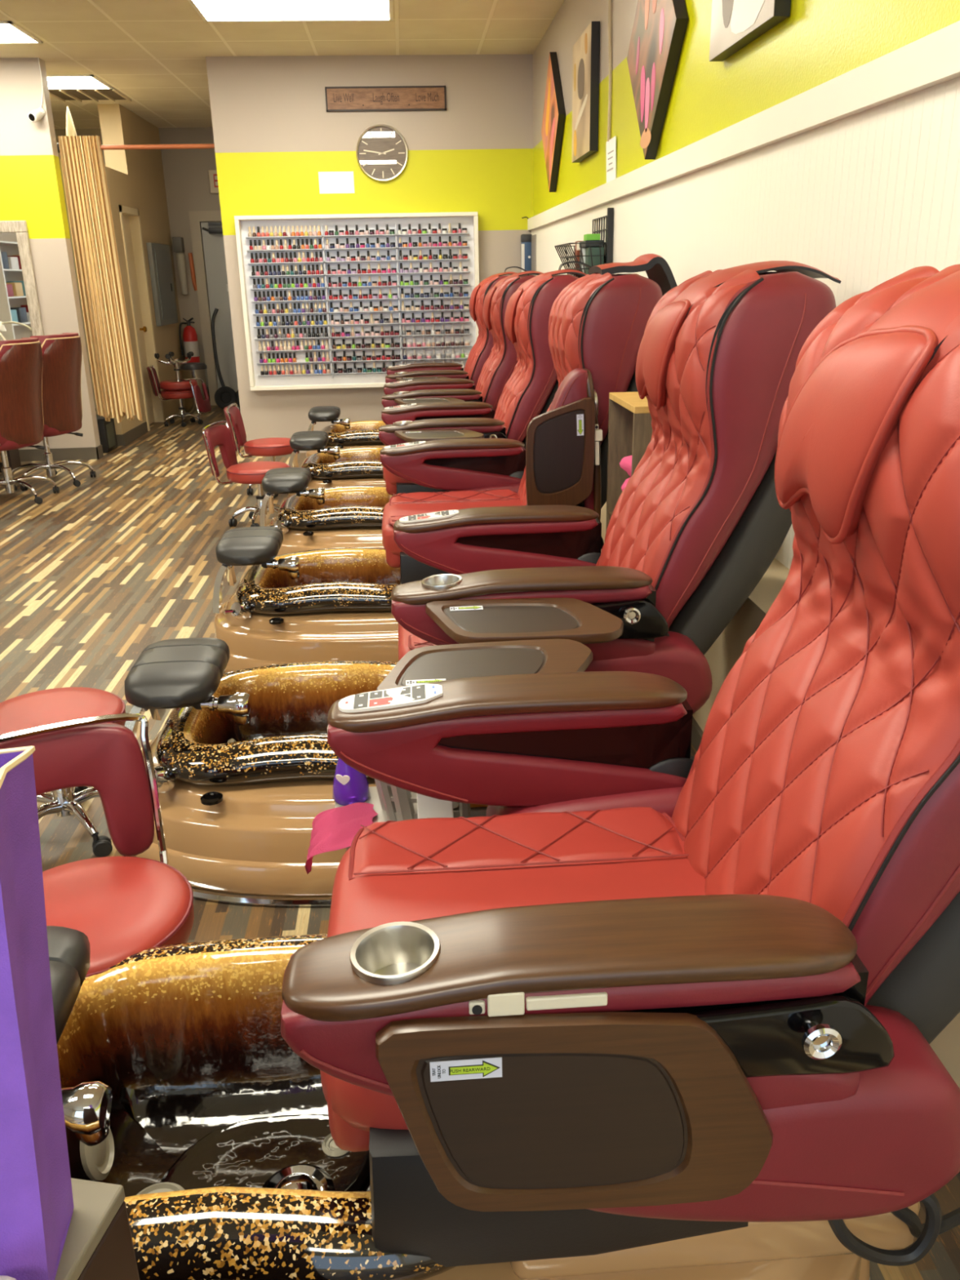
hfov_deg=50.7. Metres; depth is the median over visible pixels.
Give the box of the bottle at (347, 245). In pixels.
[345,238,349,248]
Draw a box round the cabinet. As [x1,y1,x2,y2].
[605,391,652,532]
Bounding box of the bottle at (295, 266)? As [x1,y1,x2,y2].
[294,265,297,275]
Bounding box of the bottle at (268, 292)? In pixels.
[266,291,270,301]
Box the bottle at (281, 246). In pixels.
[279,239,283,248]
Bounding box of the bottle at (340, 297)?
[338,289,342,299]
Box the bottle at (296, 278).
[295,277,299,287]
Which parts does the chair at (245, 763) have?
seat, armrest, armrest, panel, panel, jack knob, backrest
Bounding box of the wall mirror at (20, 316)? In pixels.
[0,220,44,340]
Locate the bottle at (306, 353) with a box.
[305,351,309,361]
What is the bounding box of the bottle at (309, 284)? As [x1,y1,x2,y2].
[307,277,311,287]
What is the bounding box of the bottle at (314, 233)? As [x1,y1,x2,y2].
[312,225,316,235]
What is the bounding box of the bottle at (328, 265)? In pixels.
[327,264,331,274]
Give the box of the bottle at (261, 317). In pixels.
[260,315,264,326]
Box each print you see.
[541,52,565,191]
[571,21,599,162]
[626,0,688,159]
[709,0,791,61]
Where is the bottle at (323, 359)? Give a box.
[321,351,325,361]
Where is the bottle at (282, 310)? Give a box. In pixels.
[280,303,284,313]
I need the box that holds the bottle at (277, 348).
[275,340,279,350]
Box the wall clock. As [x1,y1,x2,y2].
[355,124,408,182]
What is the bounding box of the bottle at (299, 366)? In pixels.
[297,364,302,373]
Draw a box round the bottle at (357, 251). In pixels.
[356,250,359,260]
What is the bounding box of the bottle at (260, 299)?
[257,291,262,301]
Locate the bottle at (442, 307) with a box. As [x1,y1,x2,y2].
[440,299,444,309]
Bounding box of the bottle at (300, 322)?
[297,315,302,324]
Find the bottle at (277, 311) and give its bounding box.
[275,303,279,313]
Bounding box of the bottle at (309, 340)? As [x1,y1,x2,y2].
[308,339,312,349]
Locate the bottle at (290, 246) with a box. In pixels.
[288,239,292,248]
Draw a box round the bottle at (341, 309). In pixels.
[339,302,343,311]
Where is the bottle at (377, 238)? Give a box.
[376,237,379,247]
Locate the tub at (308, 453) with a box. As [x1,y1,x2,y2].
[306,444,386,457]
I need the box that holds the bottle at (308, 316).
[306,315,310,324]
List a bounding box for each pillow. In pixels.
[469,284,479,321]
[482,285,496,330]
[504,288,523,343]
[588,253,677,295]
[635,298,690,409]
[774,325,937,544]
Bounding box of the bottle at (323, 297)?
[321,289,325,299]
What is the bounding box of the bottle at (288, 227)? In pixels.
[287,226,291,235]
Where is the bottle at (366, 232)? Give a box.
[364,224,368,235]
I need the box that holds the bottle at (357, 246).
[355,237,359,248]
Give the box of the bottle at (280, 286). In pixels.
[278,278,282,288]
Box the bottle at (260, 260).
[258,253,262,262]
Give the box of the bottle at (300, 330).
[299,328,302,337]
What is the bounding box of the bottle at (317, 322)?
[315,315,319,324]
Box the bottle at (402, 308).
[400,300,404,310]
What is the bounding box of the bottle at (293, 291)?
[292,290,296,300]
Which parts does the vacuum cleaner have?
handle frame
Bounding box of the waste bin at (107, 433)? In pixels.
[96,414,117,453]
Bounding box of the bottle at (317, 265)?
[315,264,319,274]
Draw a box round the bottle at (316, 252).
[315,251,318,261]
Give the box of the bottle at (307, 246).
[305,239,309,248]
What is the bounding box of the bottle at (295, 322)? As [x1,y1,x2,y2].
[293,315,297,325]
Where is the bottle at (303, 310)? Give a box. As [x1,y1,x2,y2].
[301,302,305,312]
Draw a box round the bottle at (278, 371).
[276,364,280,374]
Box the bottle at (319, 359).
[317,351,321,361]
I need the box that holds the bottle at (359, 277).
[358,276,361,286]
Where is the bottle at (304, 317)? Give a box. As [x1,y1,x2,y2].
[302,315,306,324]
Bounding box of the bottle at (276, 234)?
[274,226,278,236]
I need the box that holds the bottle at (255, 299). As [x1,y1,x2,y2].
[253,291,257,301]
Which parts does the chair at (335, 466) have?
armrest, armrest, panel, backrest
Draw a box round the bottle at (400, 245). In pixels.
[398,236,402,247]
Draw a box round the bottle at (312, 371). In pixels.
[310,364,314,373]
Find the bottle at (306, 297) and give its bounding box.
[304,290,308,300]
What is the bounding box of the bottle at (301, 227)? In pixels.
[300,226,303,235]
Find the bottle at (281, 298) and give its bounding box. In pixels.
[279,290,283,300]
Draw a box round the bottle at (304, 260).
[302,252,306,262]
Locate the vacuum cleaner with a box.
[211,308,239,408]
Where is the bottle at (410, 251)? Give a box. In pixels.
[408,249,412,259]
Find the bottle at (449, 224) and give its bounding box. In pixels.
[448,222,451,233]
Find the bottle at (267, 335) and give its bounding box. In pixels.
[265,328,269,338]
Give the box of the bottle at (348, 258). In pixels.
[346,251,350,261]
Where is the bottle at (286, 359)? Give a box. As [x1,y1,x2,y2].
[284,352,288,362]
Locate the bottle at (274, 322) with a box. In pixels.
[272,315,276,325]
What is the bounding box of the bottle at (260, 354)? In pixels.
[259,353,263,363]
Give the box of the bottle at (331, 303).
[329,302,333,311]
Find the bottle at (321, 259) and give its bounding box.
[319,251,323,261]
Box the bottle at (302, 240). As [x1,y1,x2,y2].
[301,239,305,248]
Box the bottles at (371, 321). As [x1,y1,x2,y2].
[330,311,464,373]
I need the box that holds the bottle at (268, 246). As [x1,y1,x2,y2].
[266,239,270,249]
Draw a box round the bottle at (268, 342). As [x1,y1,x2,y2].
[266,341,270,351]
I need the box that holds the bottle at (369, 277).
[368,275,371,285]
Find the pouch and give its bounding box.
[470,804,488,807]
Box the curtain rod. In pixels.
[57,142,214,152]
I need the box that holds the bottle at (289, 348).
[287,340,291,350]
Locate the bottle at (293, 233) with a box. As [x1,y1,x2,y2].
[291,226,295,235]
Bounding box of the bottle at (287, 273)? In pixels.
[285,265,289,275]
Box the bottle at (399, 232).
[397,224,401,234]
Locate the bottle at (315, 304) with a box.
[314,302,318,312]
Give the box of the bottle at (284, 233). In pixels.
[282,226,286,235]
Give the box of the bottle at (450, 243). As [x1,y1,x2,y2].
[448,235,452,246]
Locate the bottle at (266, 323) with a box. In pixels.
[264,315,268,325]
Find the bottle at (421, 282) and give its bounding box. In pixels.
[419,275,423,284]
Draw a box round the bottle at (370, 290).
[368,288,372,298]
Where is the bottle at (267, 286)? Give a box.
[265,278,269,288]
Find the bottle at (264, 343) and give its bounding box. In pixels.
[262,341,266,351]
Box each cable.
[187,253,197,290]
[607,0,612,141]
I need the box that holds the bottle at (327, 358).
[325,351,329,361]
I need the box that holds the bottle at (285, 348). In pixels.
[283,340,287,350]
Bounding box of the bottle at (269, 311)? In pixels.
[267,303,271,313]
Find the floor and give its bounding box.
[0,404,959,1279]
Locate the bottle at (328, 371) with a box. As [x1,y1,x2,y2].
[326,364,330,373]
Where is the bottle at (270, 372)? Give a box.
[268,364,272,374]
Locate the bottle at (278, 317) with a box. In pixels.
[277,315,280,325]
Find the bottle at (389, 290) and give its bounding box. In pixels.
[388,288,391,297]
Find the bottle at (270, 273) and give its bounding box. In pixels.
[268,265,272,275]
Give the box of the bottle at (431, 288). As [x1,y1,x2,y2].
[430,287,433,297]
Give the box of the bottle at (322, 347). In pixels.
[320,339,324,349]
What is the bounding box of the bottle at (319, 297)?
[317,289,321,299]
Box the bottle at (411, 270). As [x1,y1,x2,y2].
[408,262,413,272]
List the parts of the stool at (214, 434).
backrest, leg, leg, seat, leg, leg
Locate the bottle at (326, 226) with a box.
[324,225,328,235]
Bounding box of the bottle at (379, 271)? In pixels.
[377,263,381,273]
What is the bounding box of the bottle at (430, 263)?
[429,262,432,271]
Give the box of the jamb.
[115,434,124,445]
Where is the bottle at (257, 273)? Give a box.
[255,265,259,275]
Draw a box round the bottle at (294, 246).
[292,239,296,248]
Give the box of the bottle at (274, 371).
[272,364,276,374]
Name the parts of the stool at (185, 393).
backrest, leg, seat, leg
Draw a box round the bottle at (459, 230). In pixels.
[457,222,461,232]
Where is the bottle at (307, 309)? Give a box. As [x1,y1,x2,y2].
[305,302,309,312]
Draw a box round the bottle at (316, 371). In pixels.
[314,364,318,373]
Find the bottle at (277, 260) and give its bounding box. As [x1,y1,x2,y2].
[275,252,279,262]
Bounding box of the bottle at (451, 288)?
[449,287,453,297]
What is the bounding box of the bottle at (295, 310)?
[293,302,297,312]
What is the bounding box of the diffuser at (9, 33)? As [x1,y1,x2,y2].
[0,23,36,42]
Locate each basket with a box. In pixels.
[374,778,487,821]
[554,242,606,278]
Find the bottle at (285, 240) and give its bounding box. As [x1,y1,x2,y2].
[284,239,287,248]
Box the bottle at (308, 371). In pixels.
[306,364,310,373]
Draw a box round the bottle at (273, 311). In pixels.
[271,303,275,313]
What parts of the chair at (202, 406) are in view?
leg, leg, seat, leg, backrest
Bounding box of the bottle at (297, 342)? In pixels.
[296,340,299,350]
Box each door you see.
[118,204,164,431]
[188,210,238,405]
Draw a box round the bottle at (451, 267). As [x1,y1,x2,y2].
[448,262,452,271]
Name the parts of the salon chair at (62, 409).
leg, leg, seat, leg, leg, tilt lever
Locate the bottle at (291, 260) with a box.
[288,252,293,262]
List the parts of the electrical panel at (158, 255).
door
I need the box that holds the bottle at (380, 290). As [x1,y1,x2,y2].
[378,288,382,298]
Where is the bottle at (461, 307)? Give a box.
[459,299,463,309]
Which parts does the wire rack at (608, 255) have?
edge post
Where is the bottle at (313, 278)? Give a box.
[312,277,315,287]
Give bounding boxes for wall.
[0,53,533,449]
[54,127,222,408]
[59,103,185,434]
[533,0,959,216]
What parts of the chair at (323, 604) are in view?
armrest, seat, armrest, panel, backrest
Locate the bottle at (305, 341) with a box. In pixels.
[304,339,307,349]
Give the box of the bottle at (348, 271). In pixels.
[346,263,351,273]
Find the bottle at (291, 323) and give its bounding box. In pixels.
[289,315,293,325]
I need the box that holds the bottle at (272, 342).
[271,340,275,350]
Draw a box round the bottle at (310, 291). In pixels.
[309,289,312,299]
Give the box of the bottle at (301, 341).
[300,340,303,350]
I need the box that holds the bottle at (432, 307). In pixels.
[430,299,434,309]
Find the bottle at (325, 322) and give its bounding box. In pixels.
[323,315,327,324]
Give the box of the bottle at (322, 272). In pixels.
[320,264,324,274]
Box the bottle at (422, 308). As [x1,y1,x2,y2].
[420,300,424,310]
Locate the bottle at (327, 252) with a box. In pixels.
[326,251,330,261]
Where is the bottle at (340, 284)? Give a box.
[337,276,342,286]
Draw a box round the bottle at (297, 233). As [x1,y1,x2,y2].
[295,226,299,235]
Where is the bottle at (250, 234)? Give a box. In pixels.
[248,226,252,236]
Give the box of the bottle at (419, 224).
[417,223,421,233]
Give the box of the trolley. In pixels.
[333,786,388,850]
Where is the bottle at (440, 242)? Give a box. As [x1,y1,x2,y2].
[438,236,441,246]
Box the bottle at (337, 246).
[335,238,339,248]
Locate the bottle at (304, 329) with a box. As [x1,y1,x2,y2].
[303,327,306,337]
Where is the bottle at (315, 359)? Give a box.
[313,351,317,361]
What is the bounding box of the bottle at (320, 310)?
[318,302,322,312]
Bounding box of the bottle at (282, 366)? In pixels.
[281,364,284,374]
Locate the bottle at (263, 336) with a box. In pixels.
[261,328,265,338]
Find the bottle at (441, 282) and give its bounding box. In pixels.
[439,275,443,284]
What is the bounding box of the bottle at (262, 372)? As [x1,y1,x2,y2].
[260,365,264,375]
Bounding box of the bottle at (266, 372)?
[264,365,268,374]
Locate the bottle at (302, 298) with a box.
[300,290,304,300]
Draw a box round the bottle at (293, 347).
[291,340,295,350]
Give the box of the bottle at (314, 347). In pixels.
[312,339,316,349]
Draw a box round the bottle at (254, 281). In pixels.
[253,278,256,288]
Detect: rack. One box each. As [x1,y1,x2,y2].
[234,211,479,391]
[554,207,613,278]
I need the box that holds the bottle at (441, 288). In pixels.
[440,287,443,297]
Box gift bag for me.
[0,746,73,1279]
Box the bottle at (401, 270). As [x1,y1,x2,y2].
[399,262,403,272]
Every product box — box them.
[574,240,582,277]
[576,241,586,250]
[579,240,603,248]
[579,250,582,271]
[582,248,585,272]
[583,233,599,240]
[585,246,604,274]
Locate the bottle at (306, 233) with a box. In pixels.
[304,225,308,235]
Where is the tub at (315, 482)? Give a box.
[286,477,386,498]
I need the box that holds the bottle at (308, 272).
[306,264,311,274]
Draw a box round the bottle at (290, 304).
[288,302,293,312]
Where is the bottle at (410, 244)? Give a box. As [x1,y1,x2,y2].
[408,236,412,246]
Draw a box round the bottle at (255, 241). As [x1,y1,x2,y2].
[253,240,257,249]
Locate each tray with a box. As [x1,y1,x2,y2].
[375,991,773,1211]
[376,639,592,690]
[394,397,464,404]
[394,428,484,442]
[395,376,448,381]
[425,597,623,644]
[525,397,602,506]
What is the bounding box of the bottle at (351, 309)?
[349,302,353,311]
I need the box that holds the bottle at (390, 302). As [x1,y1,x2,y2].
[389,301,392,311]
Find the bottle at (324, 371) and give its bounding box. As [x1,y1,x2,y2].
[322,364,326,373]
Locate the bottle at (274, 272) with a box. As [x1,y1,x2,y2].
[272,265,276,275]
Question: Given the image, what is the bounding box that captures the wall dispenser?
[520,234,532,271]
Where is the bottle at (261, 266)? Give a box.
[260,265,264,275]
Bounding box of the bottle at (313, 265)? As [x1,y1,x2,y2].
[311,264,315,274]
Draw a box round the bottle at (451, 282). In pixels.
[448,274,453,284]
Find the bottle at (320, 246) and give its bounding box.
[318,238,322,248]
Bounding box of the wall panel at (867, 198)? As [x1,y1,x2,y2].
[530,76,959,568]
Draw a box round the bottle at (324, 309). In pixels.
[322,302,326,311]
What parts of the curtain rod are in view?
rod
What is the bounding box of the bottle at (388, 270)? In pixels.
[386,262,391,272]
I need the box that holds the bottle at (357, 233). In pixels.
[355,224,359,235]
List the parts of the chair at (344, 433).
armrest, armrest, backrest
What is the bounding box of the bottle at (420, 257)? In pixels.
[418,249,422,259]
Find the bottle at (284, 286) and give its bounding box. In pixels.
[282,278,286,288]
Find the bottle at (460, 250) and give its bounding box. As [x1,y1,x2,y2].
[458,248,462,258]
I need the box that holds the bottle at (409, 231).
[407,223,411,234]
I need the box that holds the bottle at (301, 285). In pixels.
[299,277,303,287]
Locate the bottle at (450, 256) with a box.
[448,248,452,258]
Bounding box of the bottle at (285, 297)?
[283,290,287,300]
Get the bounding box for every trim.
[527,20,959,230]
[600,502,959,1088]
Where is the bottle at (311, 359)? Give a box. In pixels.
[309,351,313,361]
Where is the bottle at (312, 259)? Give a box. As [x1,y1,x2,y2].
[310,251,314,262]
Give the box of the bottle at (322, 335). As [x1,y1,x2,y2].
[320,327,324,337]
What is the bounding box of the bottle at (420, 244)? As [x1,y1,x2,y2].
[417,236,422,246]
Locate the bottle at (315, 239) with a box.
[314,238,317,248]
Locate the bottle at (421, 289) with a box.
[420,287,423,297]
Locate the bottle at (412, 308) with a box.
[410,300,414,310]
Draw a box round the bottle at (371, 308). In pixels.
[368,301,373,311]
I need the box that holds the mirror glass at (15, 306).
[0,232,32,340]
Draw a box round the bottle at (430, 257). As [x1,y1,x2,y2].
[428,249,432,259]
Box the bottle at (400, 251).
[399,249,402,259]
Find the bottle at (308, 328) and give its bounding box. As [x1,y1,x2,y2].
[307,327,311,337]
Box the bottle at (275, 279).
[274,278,278,288]
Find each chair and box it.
[0,337,59,504]
[11,333,96,490]
[46,264,959,1279]
[122,260,841,906]
[213,253,677,673]
[259,261,591,555]
[286,271,543,498]
[306,266,528,457]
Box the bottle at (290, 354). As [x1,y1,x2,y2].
[288,352,292,362]
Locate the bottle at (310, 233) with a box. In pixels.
[308,225,312,235]
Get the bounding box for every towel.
[305,802,377,874]
[619,455,631,476]
[621,477,630,491]
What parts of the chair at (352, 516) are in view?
seat, armrest, armrest, jack knob, panel, backrest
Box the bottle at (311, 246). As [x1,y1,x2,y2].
[309,238,313,248]
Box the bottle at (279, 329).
[278,328,282,337]
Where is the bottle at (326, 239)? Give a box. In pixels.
[325,238,328,248]
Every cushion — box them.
[0,337,40,447]
[29,333,79,434]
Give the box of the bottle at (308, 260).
[306,251,310,262]
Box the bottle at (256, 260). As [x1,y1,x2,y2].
[254,253,258,262]
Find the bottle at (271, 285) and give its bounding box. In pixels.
[269,278,273,288]
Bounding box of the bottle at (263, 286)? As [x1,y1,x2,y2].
[261,278,265,288]
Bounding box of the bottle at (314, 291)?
[313,289,317,299]
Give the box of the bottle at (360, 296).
[358,288,362,298]
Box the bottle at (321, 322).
[319,315,323,324]
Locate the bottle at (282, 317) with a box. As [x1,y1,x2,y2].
[281,315,285,325]
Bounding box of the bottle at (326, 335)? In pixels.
[324,327,328,337]
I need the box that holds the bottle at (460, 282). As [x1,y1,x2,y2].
[458,274,462,284]
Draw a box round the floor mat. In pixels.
[222,391,239,408]
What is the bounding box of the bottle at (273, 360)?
[271,352,275,362]
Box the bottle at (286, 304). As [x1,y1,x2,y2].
[284,302,288,313]
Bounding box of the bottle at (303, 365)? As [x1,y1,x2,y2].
[302,364,306,373]
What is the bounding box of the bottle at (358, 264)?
[357,263,360,273]
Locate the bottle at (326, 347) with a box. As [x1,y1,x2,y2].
[324,339,328,349]
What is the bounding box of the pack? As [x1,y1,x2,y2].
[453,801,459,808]
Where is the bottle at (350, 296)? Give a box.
[348,288,352,298]
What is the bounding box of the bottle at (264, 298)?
[262,291,266,301]
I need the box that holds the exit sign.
[208,169,218,193]
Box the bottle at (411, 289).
[410,288,413,297]
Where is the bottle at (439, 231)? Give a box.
[437,223,441,233]
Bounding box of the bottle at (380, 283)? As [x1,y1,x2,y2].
[377,275,382,285]
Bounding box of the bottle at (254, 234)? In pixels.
[252,226,256,236]
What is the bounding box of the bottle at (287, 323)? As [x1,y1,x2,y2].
[285,315,289,325]
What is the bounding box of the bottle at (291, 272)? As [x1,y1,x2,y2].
[289,265,293,275]
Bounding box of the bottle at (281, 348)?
[279,340,283,350]
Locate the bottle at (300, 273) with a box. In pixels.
[298,264,302,275]
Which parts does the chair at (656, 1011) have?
armrest, seat, armrest, panel, jack knob, backrest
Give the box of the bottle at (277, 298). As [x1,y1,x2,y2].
[275,290,279,300]
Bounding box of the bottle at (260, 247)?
[257,240,262,249]
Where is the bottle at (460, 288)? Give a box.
[459,286,462,296]
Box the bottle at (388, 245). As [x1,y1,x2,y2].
[386,237,390,247]
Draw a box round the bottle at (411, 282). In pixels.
[409,275,413,284]
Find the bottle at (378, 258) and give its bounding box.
[376,250,380,260]
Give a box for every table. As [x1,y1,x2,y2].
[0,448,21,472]
[54,1177,139,1279]
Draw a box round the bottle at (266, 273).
[264,265,268,275]
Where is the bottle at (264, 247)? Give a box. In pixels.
[262,240,266,249]
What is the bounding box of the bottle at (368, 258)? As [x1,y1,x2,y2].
[366,250,370,260]
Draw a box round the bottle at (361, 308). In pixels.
[359,301,363,311]
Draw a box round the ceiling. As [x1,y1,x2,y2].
[0,0,564,128]
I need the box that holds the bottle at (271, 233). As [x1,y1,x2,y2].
[269,226,273,236]
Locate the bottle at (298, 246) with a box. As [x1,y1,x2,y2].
[296,239,300,248]
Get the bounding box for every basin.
[57,933,456,1279]
[155,660,397,785]
[235,547,400,614]
[276,485,392,529]
[301,446,384,479]
[320,420,385,445]
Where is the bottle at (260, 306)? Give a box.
[259,303,262,313]
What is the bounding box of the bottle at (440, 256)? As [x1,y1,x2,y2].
[438,248,442,258]
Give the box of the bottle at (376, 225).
[375,224,378,234]
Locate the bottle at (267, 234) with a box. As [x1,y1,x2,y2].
[265,226,269,236]
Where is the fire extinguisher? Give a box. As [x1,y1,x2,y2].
[178,317,199,362]
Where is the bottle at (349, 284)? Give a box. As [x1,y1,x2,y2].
[347,276,351,286]
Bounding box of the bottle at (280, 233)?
[278,226,282,235]
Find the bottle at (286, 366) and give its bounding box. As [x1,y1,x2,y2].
[285,364,288,374]
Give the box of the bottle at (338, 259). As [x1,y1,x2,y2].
[336,251,340,261]
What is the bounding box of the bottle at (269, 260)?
[267,252,271,262]
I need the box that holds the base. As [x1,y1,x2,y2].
[423,1201,920,1279]
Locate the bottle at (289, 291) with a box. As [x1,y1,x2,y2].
[288,290,291,300]
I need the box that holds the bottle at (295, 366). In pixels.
[293,364,297,373]
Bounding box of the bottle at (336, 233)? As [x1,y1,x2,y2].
[334,225,338,235]
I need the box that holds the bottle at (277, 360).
[275,352,279,362]
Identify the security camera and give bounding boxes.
[27,57,45,122]
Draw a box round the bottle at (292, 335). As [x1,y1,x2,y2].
[290,328,294,337]
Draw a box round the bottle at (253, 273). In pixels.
[251,266,255,275]
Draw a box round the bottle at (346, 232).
[344,225,348,235]
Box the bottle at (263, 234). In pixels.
[261,226,265,236]
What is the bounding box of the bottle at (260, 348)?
[257,341,262,351]
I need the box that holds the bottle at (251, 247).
[248,240,253,249]
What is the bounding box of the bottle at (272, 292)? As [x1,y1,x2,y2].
[271,290,275,301]
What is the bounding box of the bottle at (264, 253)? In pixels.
[263,252,266,262]
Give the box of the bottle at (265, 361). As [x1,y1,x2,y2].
[263,353,267,363]
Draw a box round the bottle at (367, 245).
[365,237,369,247]
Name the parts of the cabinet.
crate lid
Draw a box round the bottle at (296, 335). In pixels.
[294,328,298,337]
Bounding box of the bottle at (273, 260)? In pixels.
[271,252,275,262]
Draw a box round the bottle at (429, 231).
[427,223,431,233]
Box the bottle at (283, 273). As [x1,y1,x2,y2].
[281,265,285,275]
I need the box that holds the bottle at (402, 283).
[400,275,404,285]
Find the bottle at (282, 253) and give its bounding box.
[280,252,284,262]
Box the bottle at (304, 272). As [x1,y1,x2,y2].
[302,264,306,275]
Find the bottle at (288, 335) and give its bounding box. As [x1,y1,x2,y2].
[286,328,290,337]
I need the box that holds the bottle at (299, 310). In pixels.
[297,302,301,312]
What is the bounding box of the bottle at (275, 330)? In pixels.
[274,328,277,337]
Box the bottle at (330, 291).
[328,289,333,299]
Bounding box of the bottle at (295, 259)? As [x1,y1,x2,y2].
[293,252,297,262]
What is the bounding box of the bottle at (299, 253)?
[297,252,302,262]
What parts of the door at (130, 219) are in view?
panel, knob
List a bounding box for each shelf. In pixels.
[245,232,469,239]
[246,245,469,252]
[248,258,470,264]
[248,271,470,277]
[250,284,470,290]
[251,296,470,302]
[252,308,469,315]
[253,320,471,328]
[254,333,471,340]
[256,345,471,352]
[257,357,467,364]
[257,369,464,377]
[608,511,613,519]
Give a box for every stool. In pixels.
[0,687,125,857]
[0,713,194,977]
[146,364,203,426]
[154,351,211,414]
[201,420,290,526]
[223,403,293,497]
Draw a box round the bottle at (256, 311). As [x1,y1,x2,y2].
[254,303,258,313]
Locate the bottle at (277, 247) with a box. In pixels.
[275,239,279,249]
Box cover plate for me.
[531,234,536,275]
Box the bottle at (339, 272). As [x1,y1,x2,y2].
[337,263,341,274]
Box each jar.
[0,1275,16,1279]
[328,230,333,235]
[329,243,334,248]
[330,256,335,261]
[331,269,336,274]
[332,281,337,286]
[333,294,337,299]
[333,306,338,311]
[334,319,339,324]
[335,331,340,336]
[336,343,341,348]
[337,355,342,360]
[337,368,342,373]
[338,230,344,235]
[339,243,345,248]
[340,256,346,261]
[341,269,346,274]
[342,281,346,286]
[342,294,347,299]
[343,306,348,311]
[344,319,349,324]
[345,331,350,336]
[346,343,351,348]
[346,355,351,360]
[347,368,352,373]
[349,230,354,235]
[350,243,355,248]
[350,256,355,261]
[351,268,356,273]
[351,281,357,286]
[352,293,358,298]
[353,306,358,311]
[354,319,359,324]
[355,331,359,336]
[355,343,360,348]
[356,355,361,360]
[357,367,362,372]
[359,230,364,235]
[360,243,364,248]
[360,255,365,260]
[361,268,366,273]
[362,281,367,286]
[362,293,368,298]
[363,306,368,311]
[364,319,368,324]
[364,331,369,336]
[365,342,370,347]
[366,355,371,359]
[366,367,372,372]
[368,229,374,234]
[369,242,375,247]
[370,255,375,260]
[371,268,376,273]
[372,280,377,285]
[373,293,377,298]
[373,306,378,311]
[373,318,378,323]
[374,330,379,335]
[375,342,380,347]
[376,355,381,359]
[376,367,381,372]
[379,229,384,234]
[380,242,385,247]
[380,255,386,260]
[381,268,386,273]
[382,280,386,285]
[382,293,387,297]
[382,306,388,311]
[383,318,388,323]
[384,330,389,335]
[385,342,390,347]
[385,355,391,359]
[389,229,395,234]
[390,242,395,247]
[391,255,395,260]
[391,267,396,272]
[391,280,396,285]
[392,293,397,297]
[393,306,398,310]
[393,318,398,323]
[394,330,399,335]
[395,342,399,347]
[395,354,399,359]
[401,229,407,234]
[402,242,407,247]
[403,254,408,259]
[403,267,408,272]
[404,280,408,285]
[404,293,409,297]
[404,305,409,310]
[405,317,410,322]
[406,329,411,334]
[406,342,411,346]
[407,354,412,359]
[412,228,417,233]
[412,241,417,246]
[413,254,417,259]
[413,267,418,272]
[413,280,418,284]
[414,293,419,297]
[414,305,419,310]
[415,317,420,322]
[416,329,421,334]
[416,342,421,346]
[417,354,422,359]
[422,228,426,233]
[422,241,427,246]
[422,254,427,259]
[423,267,428,271]
[423,280,428,284]
[424,292,429,297]
[424,305,429,310]
[425,317,430,322]
[425,329,431,334]
[426,342,431,346]
[426,353,431,358]
[431,228,436,233]
[432,241,437,246]
[432,254,437,259]
[433,266,438,271]
[433,280,438,284]
[434,292,439,297]
[434,304,439,309]
[435,316,439,321]
[435,341,440,346]
[435,353,440,358]
[442,228,447,233]
[442,241,447,246]
[442,253,448,258]
[443,266,448,271]
[444,292,448,297]
[444,304,448,309]
[444,316,449,321]
[444,328,449,333]
[445,341,450,346]
[445,353,450,358]
[452,228,457,233]
[452,240,457,245]
[453,253,457,258]
[453,266,457,271]
[453,279,458,284]
[453,292,458,297]
[453,304,458,309]
[454,316,459,321]
[454,328,459,333]
[454,341,459,346]
[455,353,460,357]
[462,227,466,232]
[462,240,467,245]
[462,253,467,258]
[462,266,467,271]
[462,279,468,284]
[463,291,468,296]
[463,304,468,309]
[464,316,469,321]
[464,328,469,333]
[464,340,469,345]
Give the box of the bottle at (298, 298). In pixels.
[296,290,300,300]
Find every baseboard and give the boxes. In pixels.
[18,447,99,461]
[96,444,103,459]
[123,421,147,445]
[243,445,306,454]
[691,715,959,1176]
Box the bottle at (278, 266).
[277,265,281,275]
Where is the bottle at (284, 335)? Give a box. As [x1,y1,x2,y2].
[282,328,286,337]
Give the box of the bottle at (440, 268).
[439,262,442,271]
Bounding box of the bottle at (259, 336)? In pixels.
[257,328,261,338]
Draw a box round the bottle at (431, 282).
[429,275,433,284]
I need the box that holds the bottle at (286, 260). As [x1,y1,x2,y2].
[284,252,288,262]
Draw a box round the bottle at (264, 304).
[263,303,267,313]
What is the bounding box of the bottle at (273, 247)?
[271,239,275,249]
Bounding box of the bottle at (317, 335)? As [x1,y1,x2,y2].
[315,327,319,337]
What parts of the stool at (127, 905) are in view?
backrest, seat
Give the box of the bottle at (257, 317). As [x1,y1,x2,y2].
[256,316,260,326]
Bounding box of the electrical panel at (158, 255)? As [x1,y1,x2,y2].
[146,242,177,326]
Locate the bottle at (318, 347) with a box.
[316,339,320,349]
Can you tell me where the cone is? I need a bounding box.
[66,106,76,136]
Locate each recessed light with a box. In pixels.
[0,21,43,44]
[46,74,113,89]
[187,0,393,22]
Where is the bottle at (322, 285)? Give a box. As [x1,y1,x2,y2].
[320,277,324,287]
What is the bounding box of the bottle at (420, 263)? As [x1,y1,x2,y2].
[419,262,422,272]
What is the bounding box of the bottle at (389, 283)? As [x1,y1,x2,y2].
[387,275,391,285]
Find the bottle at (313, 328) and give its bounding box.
[311,327,315,337]
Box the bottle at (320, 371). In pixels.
[318,364,322,373]

